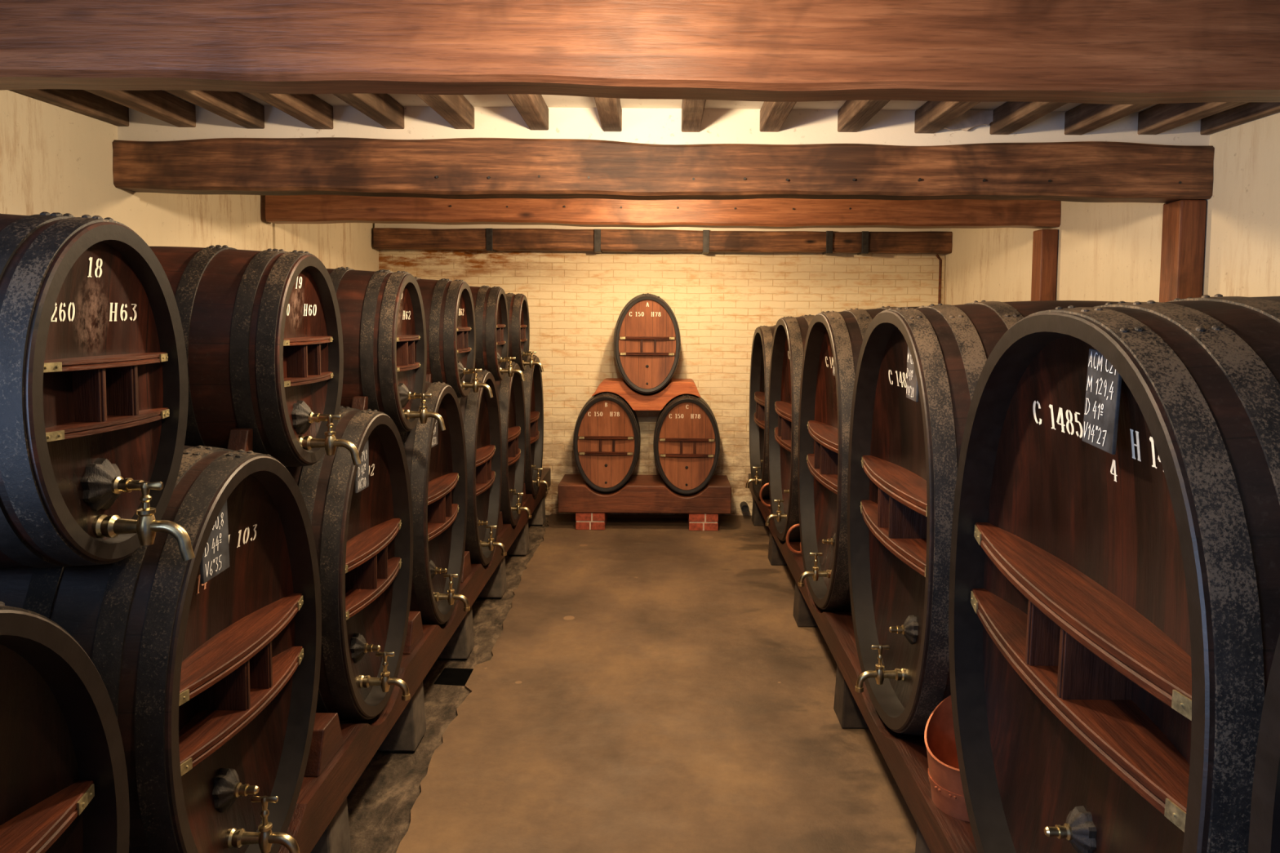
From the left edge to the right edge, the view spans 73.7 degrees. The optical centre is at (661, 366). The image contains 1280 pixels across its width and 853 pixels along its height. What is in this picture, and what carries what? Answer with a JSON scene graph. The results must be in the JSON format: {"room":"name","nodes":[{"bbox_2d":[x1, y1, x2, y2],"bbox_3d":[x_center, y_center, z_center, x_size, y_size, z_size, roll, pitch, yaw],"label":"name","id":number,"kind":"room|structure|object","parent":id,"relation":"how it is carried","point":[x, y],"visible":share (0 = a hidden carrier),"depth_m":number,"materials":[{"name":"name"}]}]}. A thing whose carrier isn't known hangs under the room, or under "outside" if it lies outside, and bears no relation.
{"room":"wine cellar","nodes":[
{"label":"wine cellar","id":0,"kind":"room"},
{"bbox_2d":[0,89,378,271],"bbox_3d":[-2.586,0.139,2.965,0.250,2.920,9.100,0,4,0],"label":"wall","id":1,"kind":"structure","parent":0,"point":[54,158],"depth_m":3.80,"materials":[{"name":"paint"}]},
{"bbox_2d":[346,514,917,852],"bbox_3d":[-0.013,1.712,3.211,5.520,0.250,9.400,0,4,0],"label":"floor","id":2,"kind":"structure","parent":0,"point":[650,683],"depth_m":3.71,"materials":[{"name":"concrete"}]},
{"bbox_2d":[311,797,351,852],"bbox_3d":[-1.077,1.475,2.671,0.153,0.272,0.173,0,4,0],"label":"rail foot","id":3,"kind":"object","parent":2,"relation":"on","point":[335,838],"visible":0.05,"depth_m":2.65,"materials":[{"name":"concrete"}]},
{"bbox_2d":[377,681,426,751],"bbox_3d":[-1.076,1.422,3.539,0.153,0.272,0.173,0,4,0],"label":"rail foot","id":4,"kind":"object","parent":2,"relation":"on","point":[408,731],"visible":0.46,"depth_m":3.46,"materials":[{"name":"concrete"}]},
{"bbox_2d":[277,468,551,852],"bbox_3d":[-1.058,1.183,3.940,0.162,0.150,7.120,0,4,0],"label":"rail","id":5,"kind":"object","parent":2,"relation":"on","point":[320,798],"visible":0.48,"depth_m":2.94,"materials":[{"name":"brown wood"}]},
{"bbox_2d":[0,601,129,852],"bbox_3d":[-1.453,0.839,1.214,1.117,1.056,0.821,0,4,0],"label":"wooden cask","id":6,"kind":"object","parent":5,"relation":"on","point":[64,781],"visible":1,"depth_m":1.46,"materials":[{"name":"brown wood"}]},
{"bbox_2d":[0,445,321,852],"bbox_3d":[-1.452,0.745,2.105,1.117,1.142,0.832,0,4,0],"label":"wooden cask","id":7,"kind":"object","parent":5,"relation":"on","point":[212,686],"visible":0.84,"depth_m":2.01,"materials":[{"name":"brown wood"}]},
{"bbox_2d":[0,211,195,568],"bbox_3d":[-1.422,0.043,1.611,1.076,0.685,0.500,0,4,0],"label":"wooden cask","id":8,"kind":"object","parent":7,"relation":"on","point":[94,380],"visible":1,"depth_m":1.56,"materials":[{"name":"red wood"}]},
{"bbox_2d":[92,481,195,561],"bbox_3d":[-0.980,0.292,1.614,0.187,0.151,0.044,0,3,0],"label":"tap","id":9,"kind":"object","parent":8,"relation":"on","point":[106,526],"depth_m":1.61,"materials":[{"name":"gold metal"}]},
{"bbox_2d":[200,500,229,583],"bbox_3d":[-1.038,0.387,1.979,0.009,0.204,0.125,0,4,0],"label":"slate board","id":10,"kind":"object","parent":7,"relation":"attached to","point":[215,557],"visible":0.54,"depth_m":1.99,"materials":[{"name":"stone"}]},
{"bbox_2d":[227,428,253,451],"bbox_3d":[-1.132,0.206,2.287,0.050,0.075,0.055,0,4,0],"label":"chock","id":11,"kind":"object","parent":7,"relation":"on","point":[239,438],"visible":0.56,"depth_m":2.28,"materials":[{"name":"brown wood"}]},
{"bbox_2d":[149,244,360,466],"bbox_3d":[-1.422,-0.026,2.506,1.076,0.661,0.502,0,4,0],"label":"wooden cask","id":12,"kind":"object","parent":7,"relation":"on","point":[263,335],"visible":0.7,"depth_m":2.33,"materials":[{"name":"red wood"}]},
{"bbox_2d":[297,413,360,465],"bbox_3d":[-0.979,0.215,2.508,0.187,0.151,0.044,0,3,0],"label":"tap","id":13,"kind":"object","parent":12,"relation":"on","point":[330,442],"depth_m":2.50,"materials":[{"name":"gold metal"}]},
{"bbox_2d":[225,795,299,852],"bbox_3d":[-0.990,1.148,2.118,0.185,0.170,0.044,0,3,0],"label":"tap","id":14,"kind":"object","parent":7,"relation":"on","point":[235,837],"depth_m":2.11,"materials":[{"name":"gold metal"}]},
{"bbox_2d":[303,712,343,777],"bbox_3d":[-1.059,1.131,2.582,0.120,0.120,0.197,0,4,0],"label":"wedge","id":15,"kind":"object","parent":5,"relation":"on","point":[326,738],"visible":0.5,"depth_m":2.54,"materials":[{"name":"brown wood"}]},
{"bbox_2d":[285,405,413,723],"bbox_3d":[-1.447,0.690,3.008,1.117,1.142,0.821,0,4,0],"label":"wooden cask","id":16,"kind":"object","parent":5,"relation":"on","point":[363,540],"visible":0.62,"depth_m":2.97,"materials":[{"name":"brown wood"}]},
{"bbox_2d":[351,395,368,410],"bbox_3d":[-1.131,0.151,3.191,0.050,0.075,0.055,0,4,0],"label":"chock","id":17,"kind":"object","parent":16,"relation":"on","point":[361,402],"visible":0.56,"depth_m":3.18,"materials":[{"name":"brown wood"}]},
{"bbox_2d":[355,438,368,493],"bbox_3d":[-1.038,0.336,2.957,0.009,0.185,0.118,0,4,0],"label":"slate board","id":18,"kind":"object","parent":16,"relation":"attached to","point":[362,479],"visible":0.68,"depth_m":2.96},
{"bbox_2d":[358,651,410,701],"bbox_3d":[-0.984,1.093,3.021,0.185,0.170,0.044,0,3,0],"label":"tap","id":19,"kind":"object","parent":16,"relation":"on","point":[364,682],"depth_m":3.01,"materials":[{"name":"gold metal"}]},
{"bbox_2d":[403,611,423,653],"bbox_3d":[-1.058,1.076,3.483,0.120,0.120,0.197,0,4,0],"label":"wedge","id":20,"kind":"object","parent":5,"relation":"on","point":[415,633],"visible":0.46,"depth_m":3.44,"materials":[{"name":"brown wood"}]},
{"bbox_2d":[399,381,470,625],"bbox_3d":[-1.437,0.622,3.906,1.117,1.169,0.816,0,4,0],"label":"wooden cask","id":21,"kind":"object","parent":5,"relation":"on","point":[437,474],"visible":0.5,"depth_m":3.91,"materials":[{"name":"brown wood"}]},
{"bbox_2d":[326,266,445,431],"bbox_3d":[-1.401,-0.062,3.413,1.076,0.672,0.478,0,4,0],"label":"wooden cask","id":22,"kind":"object","parent":21,"relation":"on","point":[382,311],"visible":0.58,"depth_m":3.24,"materials":[{"name":"red wood"}]},
{"bbox_2d":[402,393,445,431],"bbox_3d":[-0.959,0.182,3.416,0.187,0.151,0.044,0,3,0],"label":"tap","id":23,"kind":"object","parent":22,"relation":"on","point":[423,414],"depth_m":3.41,"materials":[{"name":"gold metal"}]},
{"bbox_2d":[426,373,431,382],"bbox_3d":[-1.131,0.072,4.088,0.050,0.075,0.055,0,4,0],"label":"chock","id":24,"kind":"object","parent":21,"relation":"on","point":[428,376],"visible":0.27,"depth_m":4.08,"materials":[{"name":"brown wood"}]},
{"bbox_2d":[431,419,437,448],"bbox_3d":[-1.030,0.268,3.854,0.009,0.185,0.118,0,4,0],"label":"slate board","id":25,"kind":"object","parent":21,"relation":"attached to","point":[434,442],"visible":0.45,"depth_m":3.87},
{"bbox_2d":[433,573,470,611],"bbox_3d":[-0.974,1.036,3.919,0.185,0.170,0.044,0,3,0],"label":"tap","id":26,"kind":"object","parent":21,"relation":"on","point":[451,597],"depth_m":3.91,"materials":[{"name":"gold metal"}]},
{"bbox_2d":[460,551,471,582],"bbox_3d":[-1.058,1.021,4.381,0.120,0.120,0.197,0,4,0],"label":"wedge","id":27,"kind":"object","parent":5,"relation":"on","point":[467,570],"visible":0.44,"depth_m":4.36,"materials":[{"name":"brown wood"}]},
{"bbox_2d":[457,368,506,565],"bbox_3d":[-1.431,0.568,4.804,1.117,1.169,0.816,0,4,0],"label":"wooden cask","id":28,"kind":"object","parent":5,"relation":"on","point":[481,414],"visible":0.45,"depth_m":4.82,"materials":[{"name":"brown wood"}]},
{"bbox_2d":[414,276,493,398],"bbox_3d":[-1.391,-0.143,4.320,1.077,0.626,0.485,0,4,0],"label":"wooden cask","id":29,"kind":"object","parent":28,"relation":"on","point":[448,304],"visible":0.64,"depth_m":4.16,"materials":[{"name":"red wood"}]},
{"bbox_2d":[460,368,493,398],"bbox_3d":[-0.948,0.084,4.322,0.187,0.151,0.044,0,3,0],"label":"tap","id":30,"kind":"object","parent":29,"relation":"on","point":[475,384],"depth_m":4.31,"materials":[{"name":"gold metal"}]},
{"bbox_2d":[480,525,506,555],"bbox_3d":[-0.968,0.981,4.817,0.185,0.170,0.044,0,3,0],"label":"tap","id":31,"kind":"object","parent":28,"relation":"on","point":[491,544],"depth_m":4.81,"materials":[{"name":"gold metal"}]},
{"bbox_2d":[497,511,502,536],"bbox_3d":[-1.058,0.966,5.274,0.120,0.120,0.197,0,4,0],"label":"wedge","id":32,"kind":"object","parent":5,"relation":"on","point":[500,520],"visible":0.28,"depth_m":5.29,"materials":[{"name":"brown wood"}]},
{"bbox_2d":[495,361,531,526],"bbox_3d":[-1.426,0.516,5.693,1.117,1.163,0.788,0,4,0],"label":"wooden cask","id":33,"kind":"object","parent":5,"relation":"on","point":[510,390],"visible":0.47,"depth_m":5.70,"materials":[{"name":"brown wood"}]},
{"bbox_2d":[511,493,531,518],"bbox_3d":[-0.963,0.927,5.706,0.185,0.170,0.044,0,3,0],"label":"tap","id":34,"kind":"object","parent":33,"relation":"on","point":[518,508],"depth_m":5.70,"materials":[{"name":"gold metal"}]},
{"bbox_2d":[522,483,525,502],"bbox_3d":[-1.057,0.911,6.173,0.120,0.120,0.197,0,4,0],"label":"wedge","id":35,"kind":"object","parent":5,"relation":"on","point":[524,491],"visible":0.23,"depth_m":6.20,"materials":[{"name":"brown wood"}]},
{"bbox_2d":[521,354,549,497],"bbox_3d":[-1.425,0.458,6.601,1.117,1.169,0.788,0,4,0],"label":"wooden cask","id":36,"kind":"object","parent":5,"relation":"on","point":[532,384],"visible":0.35,"depth_m":6.61,"materials":[{"name":"brown wood"}]},
{"bbox_2d":[505,293,543,372],"bbox_3d":[-1.380,-0.246,6.107,1.077,0.584,0.464,0,4,0],"label":"wooden cask","id":37,"kind":"object","parent":36,"relation":"on","point":[517,304],"visible":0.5,"depth_m":5.98,"materials":[{"name":"red wood"}]},
{"bbox_2d":[522,351,543,372],"bbox_3d":[-0.936,-0.035,6.108,0.187,0.151,0.044,0,3,0],"label":"tap","id":38,"kind":"object","parent":37,"relation":"on","point":[531,362],"depth_m":6.10,"materials":[{"name":"gold metal"}]},
{"bbox_2d":[532,467,549,490],"bbox_3d":[-0.963,0.871,6.614,0.185,0.170,0.044,0,3,0],"label":"tap","id":39,"kind":"object","parent":36,"relation":"on","point":[538,481],"depth_m":6.61,"materials":[{"name":"gold metal"}]},
{"bbox_2d":[434,667,473,685],"bbox_3d":[-1.020,1.530,4.207,0.165,0.001,0.210,0,4,0],"label":"drain hole","id":40,"kind":"object","parent":2,"relation":"on","point":[453,677],"visible":1,"depth_m":4.21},
{"bbox_2d":[438,606,474,658],"bbox_3d":[-1.076,1.365,4.467,0.153,0.272,0.173,0,4,0],"label":"rail foot","id":41,"kind":"object","parent":2,"relation":"on","point":[461,643],"visible":0.45,"depth_m":4.39,"materials":[{"name":"concrete"}]},
{"bbox_2d":[477,556,506,597],"bbox_3d":[-1.075,1.307,5.415,0.153,0.272,0.173,0,4,0],"label":"rail foot","id":42,"kind":"object","parent":2,"relation":"on","point":[495,587],"visible":0.46,"depth_m":5.34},
{"bbox_2d":[506,520,529,555],"bbox_3d":[-1.075,1.249,6.364,0.153,0.272,0.173,0,4,0],"label":"rail foot","id":43,"kind":"object","parent":2,"relation":"on","point":[520,546],"visible":0.38,"depth_m":6.29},
{"bbox_2d":[528,495,546,524],"bbox_3d":[-1.074,1.194,7.262,0.153,0.272,0.173,0,4,0],"label":"rail foot","id":44,"kind":"object","parent":2,"relation":"on","point":[538,516],"visible":0.37,"depth_m":7.18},
{"bbox_2d":[575,512,607,529],"bbox_3d":[-0.590,1.266,7.211,0.240,0.142,0.360,0,4,0],"label":"brick pier","id":45,"kind":"object","parent":2,"relation":"on","point":[584,521],"visible":0.63,"depth_m":7.03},
{"bbox_2d":[687,513,718,530],"bbox_3d":[0.345,1.273,7.211,0.240,0.142,0.360,0,4,0],"label":"brick pier","id":46,"kind":"object","parent":2,"relation":"on","point":[696,522],"visible":0.7,"depth_m":7.03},
{"bbox_2d":[558,474,731,514],"bbox_3d":[-0.141,1.078,7.254,1.425,0.230,0.490,0,4,0],"label":"cradle","id":47,"kind":"object","parent":46,"relation":"on","point":[641,494],"visible":0.77,"depth_m":7.01,"materials":[{"name":"brown wood"}]},
{"bbox_2d":[573,391,640,492],"bbox_3d":[-0.460,0.624,7.232,0.558,0.838,0.460,0,4,0],"label":"wooden cask","id":48,"kind":"object","parent":47,"relation":"on","point":[606,438],"visible":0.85,"depth_m":7.03,"materials":[{"name":"brown wood"}]},
{"bbox_2d":[591,377,701,410],"bbox_3d":[-0.127,0.233,7.228,0.900,0.240,0.360,0,4,0],"label":"block","id":49,"kind":"object","parent":48,"relation":"on","point":[656,401],"visible":0.86,"depth_m":7.05,"materials":[{"name":"brown wood"}]},
{"bbox_2d":[613,293,680,394],"bbox_3d":[-0.127,-0.195,7.181,0.558,0.838,0.460,0,4,-2],"label":"wooden cask","id":50,"kind":"object","parent":49,"relation":"on","point":[646,343],"visible":1,"depth_m":6.98,"materials":[{"name":"brown wood"}]},
{"bbox_2d":[653,394,719,494],"bbox_3d":[0.209,0.641,7.232,0.558,0.838,0.460,0,4,0],"label":"wooden cask","id":51,"kind":"object","parent":47,"relation":"on","point":[686,440],"visible":0.95,"depth_m":7.03,"materials":[{"name":"brown wood"}]},
{"bbox_2d":[751,497,765,525],"bbox_3d":[0.866,1.208,7.297,0.173,0.272,0.183,0,4,0],"label":"rail foot","id":52,"kind":"object","parent":2,"relation":"on","point":[757,519],"visible":0.29,"depth_m":7.21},
{"bbox_2d":[768,530,787,565],"bbox_3d":[0.865,1.277,6.159,0.173,0.272,0.183,0,4,0],"label":"rail foot","id":53,"kind":"object","parent":2,"relation":"on","point":[775,557],"visible":0.29,"depth_m":6.08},
{"bbox_2d":[792,581,817,626],"bbox_3d":[0.864,1.351,4.961,0.173,0.272,0.183,0,4,0],"label":"rail foot","id":54,"kind":"object","parent":2,"relation":"on","point":[802,615],"visible":0.29,"depth_m":4.88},
{"bbox_2d":[833,664,869,728],"bbox_3d":[0.864,1.424,3.764,0.173,0.272,0.183,0,4,0],"label":"rail foot","id":55,"kind":"object","parent":2,"relation":"on","point":[849,715],"visible":0.29,"depth_m":3.68,"materials":[{"name":"concrete"}]},
{"bbox_2d":[748,473,977,852],"bbox_3d":[0.839,1.227,3.741,0.162,0.117,7.520,0,4,0],"label":"rail","id":56,"kind":"object","parent":55,"relation":"on","point":[905,756],"visible":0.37,"depth_m":2.84,"materials":[{"name":"brown wood"}]},
{"bbox_2d":[745,325,775,499],"bbox_3d":[1.355,0.363,6.694,1.375,1.407,1.164,0,4,0],"label":"wooden cask","id":57,"kind":"object","parent":56,"relation":"on","point":[762,339],"visible":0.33,"depth_m":6.91,"materials":[{"name":"brown wood"}]},
{"bbox_2d":[745,466,761,488],"bbox_3d":[0.755,0.875,6.738,0.185,0.170,0.044,0,3,0],"label":"tap","id":58,"kind":"object","parent":57,"relation":"on","point":[756,479],"depth_m":6.73,"materials":[{"name":"gold metal"}]},
{"bbox_2d":[759,482,770,506],"bbox_3d":[0.812,0.927,6.138,0.219,0.188,0.137,0,4,0],"label":"jug","id":59,"kind":"object","parent":56,"relation":"on","point":[766,484],"visible":0.23,"depth_m":6.13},
{"bbox_2d":[765,314,814,542],"bbox_3d":[1.365,0.402,5.484,1.375,1.492,1.174,0,4,0],"label":"wooden cask","id":60,"kind":"object","parent":56,"relation":"on","point":[789,335],"visible":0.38,"depth_m":5.55,"materials":[{"name":"brown wood"}]},
{"bbox_2d":[765,499,786,526],"bbox_3d":[0.765,0.947,5.530,0.185,0.170,0.044,0,3,0],"label":"tap","id":61,"kind":"object","parent":60,"relation":"on","point":[778,516],"depth_m":5.52,"materials":[{"name":"gold metal"}]},
{"bbox_2d":[786,524,801,554],"bbox_3d":[0.826,1.001,4.930,0.219,0.188,0.137,0,4,0],"label":"jug","id":62,"kind":"object","parent":56,"relation":"on","point":[793,526],"visible":0.24,"depth_m":4.92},
{"bbox_2d":[797,306,920,612],"bbox_3d":[1.379,0.463,4.245,1.374,1.524,1.174,0,4,0],"label":"wooden cask","id":63,"kind":"object","parent":56,"relation":"on","point":[825,400],"visible":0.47,"depth_m":4.29,"materials":[{"name":"brown wood"}]},
{"bbox_2d":[798,552,831,586],"bbox_3d":[0.780,1.020,4.292,0.185,0.170,0.044,0,3,0],"label":"tap","id":64,"kind":"object","parent":63,"relation":"on","point":[815,573],"depth_m":4.28,"materials":[{"name":"gold metal"}]},
{"bbox_2d":[832,362,835,376],"bbox_3d":[0.843,-0.065,4.118,0.009,0.225,0.122,0,4,0],"label":"slate board","id":65,"kind":"object","parent":63,"relation":"attached to","point":[833,370],"visible":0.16,"depth_m":4.16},
{"bbox_2d":[924,695,969,822],"bbox_3d":[0.876,1.105,2.434,0.246,0.287,0.246,0,4,0],"label":"pail","id":66,"kind":"object","parent":56,"relation":"on","point":[944,772],"visible":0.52,"depth_m":2.43,"materials":[{"name":"metal"}]},
{"bbox_2d":[847,300,1131,735],"bbox_3d":[1.391,0.529,3.027,1.374,1.524,1.164,0,4,0],"label":"wooden cask","id":67,"kind":"object","parent":56,"relation":"on","point":[904,455],"visible":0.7,"depth_m":2.97,"materials":[{"name":"brown wood"}]},
{"bbox_2d":[855,644,906,693],"bbox_3d":[0.791,1.086,3.074,0.185,0.170,0.044,0,3,0],"label":"tap","id":68,"kind":"object","parent":67,"relation":"on","point":[900,675],"depth_m":3.07,"materials":[{"name":"gold metal"}]},
{"bbox_2d":[906,346,919,402],"bbox_3d":[0.855,0.002,2.903,0.009,0.229,0.130,0,4,0],"label":"slate board","id":69,"kind":"object","parent":67,"relation":"attached to","point":[912,387],"visible":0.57,"depth_m":2.91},
{"bbox_2d":[948,293,1279,852],"bbox_3d":[1.418,0.611,1.830,1.374,1.524,1.192,0,4,0],"label":"wooden cask","id":70,"kind":"object","parent":56,"relation":"on","point":[1114,620],"visible":1,"depth_m":1.68,"materials":[{"name":"brown wood"}]},
{"bbox_2d":[1082,348,1121,454],"bbox_3d":[0.883,0.068,1.714,0.009,0.204,0.137,0,4,0],"label":"slate board","id":71,"kind":"object","parent":70,"relation":"attached to","point":[1104,382],"visible":0.88,"depth_m":1.71,"materials":[{"name":"stone"}]},
{"bbox_2d":[1248,634,1279,852],"bbox_3d":[1.397,0.685,0.602,1.374,1.524,1.153,0,4,0],"label":"wooden cask","id":72,"kind":"object","parent":56,"relation":"on","point":[1264,820],"visible":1,"depth_m":1.11,"materials":[{"name":"brown wood"}]},
{"bbox_2d":[915,826,931,852],"bbox_3d":[0.863,1.498,2.556,0.173,0.272,0.183,0,4,0],"label":"rail foot","id":73,"kind":"object","parent":2,"relation":"on","point":[922,846],"visible":0.04,"depth_m":2.59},
{"bbox_2d":[935,253,942,303],"bbox_3d":[2.391,0.175,7.454,0.064,2.298,0.024,-1,4,-26],"label":"rusty pipe","id":74,"kind":"object","parent":2,"relation":"on","point":[937,255],"visible":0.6,"depth_m":7.40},
{"bbox_2d":[1031,229,1057,301],"bbox_3d":[2.401,0.304,5.430,0.103,2.328,0.135,0,4,0],"label":"wooden post","id":75,"kind":"object","parent":2,"relation":"on","point":[1045,242],"visible":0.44,"depth_m":5.31,"materials":[{"name":"brown wood"}]},
{"bbox_2d":[1159,199,1206,302],"bbox_3d":[2.390,0.398,3.988,0.117,2.316,0.145,0,4,0],"label":"wooden post","id":76,"kind":"object","parent":2,"relation":"on","point":[1184,221],"visible":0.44,"depth_m":3.87,"materials":[{"name":"brown wood"}]},
{"bbox_2d":[161,89,1158,111],"bbox_3d":[0.009,-1.178,2.883,5.320,0.150,9.100,0,4,0],"label":"ceiling","id":77,"kind":"structure","parent":0,"point":[405,100],"depth_m":3.74,"materials":[{"name":"paint"}]},
{"bbox_2d":[11,88,128,126],"bbox_3d":[-2.421,-1.122,3.760,0.063,0.105,7.040,0,4,0],"label":"joist","id":78,"kind":"object","parent":77,"relation":"attached to","point":[82,101],"visible":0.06,"depth_m":3.55,"materials":[{"name":"brown wood"}]},
{"bbox_2d":[84,89,195,127],"bbox_3d":[-2.134,-1.120,3.760,0.092,0.105,7.040,0,4,0],"label":"joist","id":79,"kind":"object","parent":77,"relation":"attached to","point":[160,104],"visible":0.09,"depth_m":3.56,"materials":[{"name":"brown wood"}]},
{"bbox_2d":[164,89,264,128],"bbox_3d":[-1.828,-1.117,3.760,0.092,0.105,7.040,0,4,0],"label":"joist","id":80,"kind":"object","parent":77,"relation":"attached to","point":[235,107],"visible":0.07,"depth_m":3.56,"materials":[{"name":"brown wood"}]},
{"bbox_2d":[248,92,333,128],"bbox_3d":[-1.522,-1.115,3.760,0.092,0.105,7.040,0,4,0],"label":"joist","id":81,"kind":"object","parent":77,"relation":"attached to","point":[310,109],"visible":0.09,"depth_m":3.57,"materials":[{"name":"brown wood"}]},
{"bbox_2d":[333,93,404,128],"bbox_3d":[-1.204,-1.113,3.760,0.092,0.105,7.040,0,4,0],"label":"joist","id":82,"kind":"object","parent":77,"relation":"attached to","point":[383,108],"visible":0.05,"depth_m":3.55,"materials":[{"name":"brown wood"}]},
{"bbox_2d":[415,93,474,128],"bbox_3d":[-0.889,-1.110,3.760,0.100,0.105,7.040,0,4,0],"label":"joist","id":83,"kind":"object","parent":77,"relation":"attached to","point":[456,109],"visible":0.09,"depth_m":3.54,"materials":[{"name":"brown wood"}]},
{"bbox_2d":[506,93,548,130],"bbox_3d":[-0.548,-1.107,3.760,0.094,0.105,7.040,0,4,0],"label":"joist","id":84,"kind":"object","parent":77,"relation":"attached to","point":[533,108],"visible":0.08,"depth_m":3.52,"materials":[{"name":"brown wood"}]},
{"bbox_2d":[594,97,622,131],"bbox_3d":[-0.218,-1.105,3.760,0.094,0.105,7.040,0,4,0],"label":"joist","id":85,"kind":"object","parent":77,"relation":"attached to","point":[609,109],"visible":0.12,"depth_m":3.53,"materials":[{"name":"brown wood"}]},
{"bbox_2d":[681,98,706,132],"bbox_3d":[0.133,-1.102,3.760,0.094,0.105,7.040,0,4,0],"label":"joist","id":86,"kind":"object","parent":77,"relation":"attached to","point":[692,110],"visible":0.12,"depth_m":3.53,"materials":[{"name":"brown wood"}]},
{"bbox_2d":[760,101,795,132],"bbox_3d":[0.482,-1.099,3.760,0.097,0.105,7.040,0,4,0],"label":"joist","id":87,"kind":"object","parent":77,"relation":"attached to","point":[773,115],"visible":0.08,"depth_m":3.56,"materials":[{"name":"brown wood"}]},
{"bbox_2d":[837,99,889,132],"bbox_3d":[0.832,-1.097,3.760,0.099,0.105,7.040,0,4,0],"label":"joist","id":88,"kind":"object","parent":77,"relation":"attached to","point":[852,115],"visible":0.09,"depth_m":3.56,"materials":[{"name":"brown wood"}]},
{"bbox_2d":[914,101,981,133],"bbox_3d":[1.181,-1.094,3.760,0.102,0.105,7.040,0,4,0],"label":"joist","id":89,"kind":"object","parent":77,"relation":"attached to","point":[931,117],"visible":0.1,"depth_m":3.59,"materials":[{"name":"brown wood"}]},
{"bbox_2d":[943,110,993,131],"bbox_3d":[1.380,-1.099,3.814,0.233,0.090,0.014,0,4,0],"label":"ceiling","id":90,"kind":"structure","parent":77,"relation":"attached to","point":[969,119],"depth_m":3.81,"materials":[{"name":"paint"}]},
{"bbox_2d":[989,101,1066,134],"bbox_3d":[1.522,-1.091,3.760,0.097,0.105,7.040,0,4,0],"label":"joist","id":91,"kind":"object","parent":77,"relation":"attached to","point":[1009,117],"visible":0.08,"depth_m":3.59,"materials":[{"name":"brown wood"}]},
{"bbox_2d":[1064,103,1154,134],"bbox_3d":[1.858,-1.089,3.760,0.092,0.105,7.040,0,4,0],"label":"joist","id":92,"kind":"object","parent":77,"relation":"attached to","point":[1083,118],"visible":0.07,"depth_m":3.61,"materials":[{"name":"brown wood"}]},
{"bbox_2d":[1137,102,1248,134],"bbox_3d":[2.190,-1.086,3.760,0.099,0.105,7.040,0,4,0],"label":"joist","id":93,"kind":"object","parent":77,"relation":"attached to","point":[1157,119],"visible":0.07,"depth_m":3.58,"materials":[{"name":"brown wood"}]},
{"bbox_2d":[1200,102,1279,134],"bbox_3d":[2.444,-1.084,3.760,0.051,0.105,7.040,0,4,0],"label":"joist","id":94,"kind":"object","parent":77,"relation":"attached to","point":[1250,111],"visible":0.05,"depth_m":3.60,"materials":[{"name":"brown wood"}]},
{"bbox_2d":[378,249,944,515],"bbox_3d":[0.001,-0.125,7.607,5.420,2.920,0.200,0,4,0],"label":"wall","id":95,"kind":"structure","parent":0,"point":[717,301],"depth_m":7.48,"materials":[{"name":"brick"}]},
{"bbox_2d":[373,227,952,254],"bbox_3d":[0.008,-1.075,7.327,4.916,0.196,0.183,0,4,0],"label":"ceiling beam","id":96,"kind":"structure","parent":95,"relation":"attached to","point":[491,240],"depth_m":7.25,"materials":[{"name":"brown wood"}]},
{"bbox_2d":[739,501,749,512],"bbox_3d":[0.725,1.231,7.484,0.068,0.067,0.130,0,4,0],"label":"pipe","id":97,"kind":"object","parent":95,"relation":"attached to","point":[744,508],"visible":1,"depth_m":7.45,"materials":[{"name":"black metal"}]},
{"bbox_2d":[942,111,1279,305],"bbox_3d":[2.584,0.180,2.965,0.250,2.920,9.100,0,4,0],"label":"wall","id":98,"kind":"structure","parent":0,"point":[1107,251],"depth_m":4.38,"materials":[{"name":"paint"}]},
{"bbox_2d":[0,0,1279,104],"bbox_3d":[0.006,-0.795,2.065,4.916,0.268,0.151,0,4,0],"label":"ceiling beam","id":99,"kind":"structure","parent":98,"relation":"attached to","point":[1083,51],"depth_m":2.00,"materials":[{"name":"brown wood"}]},
{"bbox_2d":[374,222,951,231],"bbox_3d":[0.010,-1.266,7.311,4.920,0.215,0.070,0,4,0],"label":"trim","id":100,"kind":"structure","parent":98,"relation":"attached to","point":[376,224],"depth_m":7.28,"materials":[{"name":"paint"}]},
{"bbox_2d":[265,195,1061,228],"bbox_3d":[0.008,-0.998,5.347,4.916,0.242,0.184,0,4,0],"label":"ceiling beam","id":101,"kind":"structure","parent":98,"relation":"attached to","point":[753,213],"depth_m":5.27,"materials":[{"name":"brown wood"}]},
{"bbox_2d":[112,137,1214,203],"bbox_3d":[0.007,-0.899,3.898,4.916,0.258,0.189,0,4,0],"label":"ceiling beam","id":102,"kind":"structure","parent":98,"relation":"attached to","point":[452,168],"depth_m":3.82,"materials":[{"name":"brown wood"}]},
{"bbox_2d":[117,104,1209,146],"bbox_3d":[0.008,-1.076,3.877,4.920,0.175,0.070,0,4,0],"label":"ceiling","id":103,"kind":"structure","parent":98,"relation":"attached to","point":[639,125],"depth_m":3.84,"materials":[{"name":"paint"}]},
{"bbox_3d":[-1.130,0.017,4.986,0.050,0.075,0.055,0,4,0],"label":"chock","id":104,"kind":"object","parent":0,"visible":0},
{"bbox_2d":[469,285,524,382],"bbox_3d":[-1.370,-0.202,5.198,1.077,0.603,0.464,0,4,0],"label":"wooden cask","id":105,"kind":"object","parent":104,"relation":"on","point":[491,306],"visible":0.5,"depth_m":5.04,"materials":[{"name":"red wood"}]},
{"bbox_2d":[498,356,524,382],"bbox_3d":[-0.927,0.016,5.199,0.187,0.151,0.044,0,3,0],"label":"tap","id":106,"kind":"object","parent":105,"relation":"on","point":[509,371],"depth_m":5.19,"materials":[{"name":"gold metal"}]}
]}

